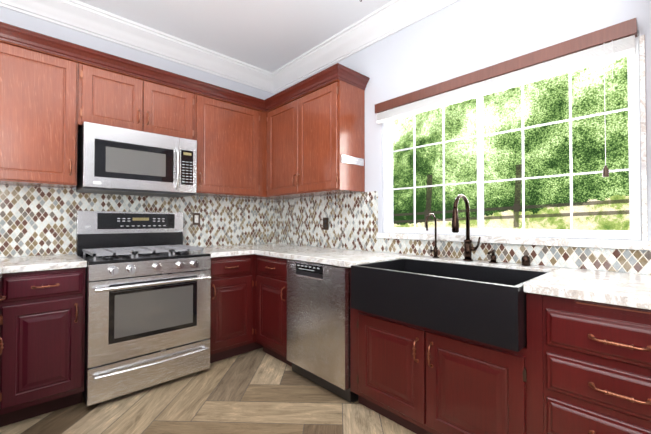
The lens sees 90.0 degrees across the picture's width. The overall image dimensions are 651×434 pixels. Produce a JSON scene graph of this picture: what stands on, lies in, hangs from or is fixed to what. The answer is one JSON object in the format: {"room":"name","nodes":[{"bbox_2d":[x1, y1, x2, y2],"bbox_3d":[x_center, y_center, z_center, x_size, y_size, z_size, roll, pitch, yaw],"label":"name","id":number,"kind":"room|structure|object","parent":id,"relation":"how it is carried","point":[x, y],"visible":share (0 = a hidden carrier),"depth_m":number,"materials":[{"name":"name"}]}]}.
{"room":"kitchen","nodes":[
{"label":"kitchen","id":0,"kind":"room"},
{"bbox_2d":[0,6,274,257],"bbox_3d":[-2.320,-0.209,2.233,4.900,2.800,0.150,1,-1,-43],"label":"wall","id":1,"kind":"structure","parent":0,"point":[22,20],"depth_m":2.71,"materials":[{"name":"grey paint"}]},
{"bbox_2d":[0,34,79,188],"bbox_3d":[-2.041,-0.665,2.173,0.589,0.890,0.322,1,-1,-43],"label":"upper cabinet","id":2,"kind":"object","parent":1,"relation":"attached to","point":[40,85],"depth_m":2.12,"materials":[{"name":"brown wood"}]},
{"bbox_2d":[80,54,147,131],"bbox_3d":[-1.677,-0.875,2.515,0.402,0.460,0.322,1,-1,-43],"label":"upper cabinet","id":3,"kind":"object","parent":1,"relation":"attached to","point":[110,95],"depth_m":2.39,"materials":[{"name":"brown wood"}]},
{"bbox_2d":[76,122,196,197],"bbox_3d":[-1.479,-0.414,2.595,0.764,0.457,0.464,1,-1,-43],"label":"over-the-range microwave","id":4,"kind":"object","parent":3,"relation":"attached to","point":[116,160],"visible":1,"depth_m":2.42,"materials":[{"name":"grey metal"}]},
{"bbox_2d":[0,0,271,91],"bbox_3d":[-2.272,-1.529,2.105,4.470,0.165,0.130,1,-1,-43],"label":"crown molding","id":5,"kind":"structure","parent":1,"relation":"attached to","point":[76,15],"depth_m":2.74,"materials":[{"name":"white"}]},
{"bbox_2d":[0,185,274,256],"bbox_3d":[-1.701,0.035,2.699,3.046,0.494,0.003,1,-1,-43],"label":"tile backsplash","id":6,"kind":"structure","parent":1,"relation":"attached to","point":[35,221],"depth_m":2.60,"materials":[{"name":"tile"}]},
{"bbox_2d":[192,213,199,224],"bbox_3d":[-1.238,0.019,3.121,0.072,0.116,0.007,1,-1,-43],"label":"electrical outlet","id":7,"kind":"object","parent":6,"relation":"attached to","point":[196,218],"visible":1,"depth_m":3.12,"materials":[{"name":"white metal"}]},
{"bbox_2d":[144,74,195,139],"bbox_3d":[-1.382,-0.871,2.789,0.402,0.460,0.322,1,-1,-43],"label":"upper cabinet","id":8,"kind":"object","parent":1,"relation":"attached to","point":[169,107],"depth_m":2.67,"materials":[{"name":"brown wood"}]},
{"bbox_2d":[195,86,259,197],"bbox_3d":[-1.002,-0.651,3.140,0.634,0.890,0.322,1,-1,-43],"label":"upper cabinet","id":9,"kind":"object","parent":1,"relation":"attached to","point":[227,129],"depth_m":3.01,"materials":[{"name":"brown wood"}]},
{"bbox_2d":[0,347,415,433],"bbox_3d":[-0.361,1.209,0.107,4.900,0.101,5.900,1,-1,-43],"label":"floor","id":10,"kind":"structure","parent":0,"point":[221,407],"depth_m":2.00,"materials":[{"name":"brown wood"}]},
{"bbox_2d":[0,267,84,426],"bbox_3d":[-1.857,0.751,2.115,0.406,0.876,0.627,1,-1,-43],"label":"base cabinet","id":11,"kind":"object","parent":10,"relation":"on","point":[42,313],"depth_m":1.89,"materials":[{"name":"red wood"}]},
{"bbox_2d":[0,257,15,279],"bbox_3d":[-0.971,0.269,0.453,0.690,0.038,4.277,1,-1,-43],"label":"countertop","id":12,"kind":"structure","parent":11,"relation":"on","point":[5,262],"depth_m":1.81,"materials":[{"name":"white stone"}]},
{"bbox_2d":[12,254,86,272],"bbox_3d":[-1.825,0.294,2.133,0.350,0.038,0.653,1,-1,-43],"label":"countertop","id":13,"kind":"structure","parent":11,"relation":"on","point":[61,261],"depth_m":1.97,"materials":[{"name":"white stone"}]},
{"bbox_2d":[76,211,210,405],"bbox_3d":[-1.368,0.574,2.460,0.764,1.240,0.736,1,-1,-43],"label":"gas range","id":14,"kind":"object","parent":10,"relation":"on","point":[147,295],"visible":0.98,"depth_m":2.25,"materials":[{"name":"grey metal"}]},
{"bbox_2d":[209,254,255,362],"bbox_3d":[-0.993,0.763,2.919,0.400,0.876,0.627,1,-1,-43],"label":"base cabinet","id":15,"kind":"object","parent":10,"relation":"on","point":[233,278],"depth_m":2.71,"materials":[{"name":"red wood"}]},
{"bbox_2d":[196,246,251,257],"bbox_3d":[-0.994,0.306,2.906,0.380,0.038,0.653,1,-1,-43],"label":"countertop","id":16,"kind":"structure","parent":15,"relation":"on","point":[215,251],"depth_m":2.76,"materials":[{"name":"white stone"}]},
{"bbox_2d":[256,255,291,366],"bbox_3d":[-0.227,0.763,2.882,0.627,0.876,0.508,1,-1,-43],"label":"base cabinet","id":17,"kind":"object","parent":10,"relation":"on","point":[271,272],"depth_m":2.66,"materials":[{"name":"red wood"}]},
{"bbox_2d":[287,260,357,402],"bbox_3d":[0.137,0.760,2.449,0.629,0.868,0.608,1,-1,-43],"label":"dishwasher","id":18,"kind":"object","parent":10,"relation":"on","point":[318,323],"visible":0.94,"depth_m":2.19,"materials":[{"name":"grey metal"}]},
{"bbox_2d":[350,302,419,433],"bbox_3d":[0.550,0.868,2.045,0.627,0.640,0.527,1,-1,-43],"label":"base cabinet","id":19,"kind":"object","parent":10,"relation":"on","point":[385,352],"depth_m":1.82,"materials":[{"name":"red wood"}]},
{"bbox_2d":[420,310,543,433],"bbox_3d":[0.901,0.863,1.667,0.627,0.640,0.506,1,-1,-43],"label":"base cabinet","id":20,"kind":"object","parent":10,"relation":"on","point":[468,386],"depth_m":1.45,"materials":[{"name":"red wood"}]},
{"bbox_2d":[536,294,650,433],"bbox_3d":[1.230,0.740,1.316,0.627,0.876,0.457,1,-1,-43],"label":"base cabinet","id":21,"kind":"object","parent":10,"relation":"on","point":[573,366],"depth_m":1.16,"materials":[{"name":"red wood"}]},
{"bbox_2d":[228,243,650,309],"bbox_3d":[0.523,0.293,2.048,0.672,0.038,3.977,1,-1,-43],"label":"countertop","id":22,"kind":"structure","parent":21,"relation":"on","point":[633,290],"depth_m":1.50,"materials":[{"name":"white stone"}]},
{"bbox_2d":[425,213,438,257],"bbox_3d":[0.702,0.124,2.177,0.148,0.301,0.062,1,-1,-43],"label":"filter faucet","id":23,"kind":"object","parent":22,"relation":"on","point":[435,250],"visible":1,"depth_m":2.19,"materials":[{"name":"brown metal"}]},
{"bbox_2d":[351,258,548,351],"bbox_3d":[0.651,0.409,1.781,0.547,0.250,0.885,1,-1,-43],"label":"farmhouse sink","id":24,"kind":"object","parent":22,"relation":"in","point":[485,304],"visible":0.98,"depth_m":1.56,"materials":[{"name":"black stone"}]},
{"bbox_2d":[452,194,480,260],"bbox_3d":[0.851,0.066,1.969,0.220,0.412,0.110,1,-1,-43],"label":"faucet","id":25,"kind":"object","parent":22,"relation":"on","point":[468,248],"visible":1,"depth_m":2.02,"materials":[{"name":"brown metal"}]},
{"bbox_2d":[487,249,497,262],"bbox_3d":[0.976,0.232,1.912,0.100,0.078,0.048,1,-1,-43],"label":"soap dispenser","id":26,"kind":"object","parent":22,"relation":"on","point":[493,257],"visible":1,"depth_m":1.92,"materials":[{"name":"brown metal"}]},
{"bbox_2d":[521,255,529,265],"bbox_3d":[1.111,0.241,1.805,0.042,0.056,0.042,1,-1,-43],"label":"air gap cap","id":27,"kind":"object","parent":22,"relation":"on","point":[525,260],"visible":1,"depth_m":1.79,"materials":[{"name":"brown metal"}]},
{"bbox_2d":[77,0,391,71],"bbox_3d":[-0.361,-1.690,0.149,4.900,0.100,5.900,1,-1,-43],"label":"ceiling","id":28,"kind":"structure","parent":0,"point":[270,35],"depth_m":2.67,"materials":[{"name":"white paint"}]},
{"bbox_2d":[276,0,650,274],"bbox_3d":[1.377,-0.217,1.746,0.150,2.800,5.600,1,-1,-43],"label":"wall","id":29,"kind":"structure","parent":0,"point":[458,38],"depth_m":2.13,"materials":[{"name":"grey paint"}]},
{"bbox_2d":[264,94,307,197],"bbox_3d":[-0.313,-0.650,3.219,0.322,0.890,0.536,1,-1,-43],"label":"upper cabinet","id":30,"kind":"object","parent":29,"relation":"attached to","point":[279,118],"depth_m":3.12,"materials":[{"name":"brown wood"}]},
{"bbox_2d":[296,74,365,196],"bbox_3d":[0.042,-0.656,2.837,0.322,0.890,0.508,1,-1,-43],"label":"upper cabinet","id":31,"kind":"object","parent":29,"relation":"attached to","point":[305,138],"depth_m":2.68,"materials":[{"name":"brown wood"}]},
{"bbox_2d":[268,0,458,93],"bbox_3d":[1.275,-1.535,1.670,0.130,0.165,5.600,1,-1,-43],"label":"crown molding","id":32,"kind":"structure","parent":29,"relation":"attached to","point":[385,20],"depth_m":2.75,"materials":[{"name":"white"}]},
{"bbox_2d":[274,191,650,274],"bbox_3d":[0.770,0.029,2.281,0.003,0.494,3.976,1,-1,-43],"label":"tile backsplash","id":33,"kind":"structure","parent":29,"relation":"attached to","point":[352,221],"depth_m":2.68,"materials":[{"name":"tile"}]},
{"bbox_2d":[323,218,327,229],"bbox_3d":[0.001,0.063,3.098,0.007,0.116,0.072,1,-1,-43],"label":"electrical outlet","id":34,"kind":"object","parent":33,"relation":"attached to","point":[325,223],"visible":1,"depth_m":3.10,"materials":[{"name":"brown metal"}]},
{"bbox_2d":[375,18,636,176],"bbox_3d":[0.931,-0.549,2.069,0.064,0.725,1.525,1,-1,-43],"label":"blind valance","id":35,"kind":"object","parent":29,"relation":"attached to","point":[609,43],"visible":1,"depth_m":1.83,"materials":[{"name":"brown wood"}]},
{"bbox_2d":[383,32,641,239],"bbox_3d":[1.001,-0.376,2.108,0.078,0.987,1.497,1,-1,-43],"label":"window","id":36,"kind":"structure","parent":29,"relation":"in","point":[634,232],"depth_m":1.88,"materials":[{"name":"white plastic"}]},
{"bbox_2d":[377,35,650,249],"bbox_3d":[0.962,-0.341,2.071,0.042,1.002,1.570,1,-1,-43],"label":"window frame","id":37,"kind":"structure","parent":29,"relation":"attached to","point":[644,244],"depth_m":1.58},
{"label":"outside","id":38,"kind":"structure","parent":0,"visible":0},
{"bbox_2d":[393,57,629,229],"bbox_3d":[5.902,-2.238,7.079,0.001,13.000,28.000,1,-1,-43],"label":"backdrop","id":39,"kind":"structure","parent":38,"point":[600,202],"depth_m":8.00,"materials":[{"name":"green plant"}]}
]}

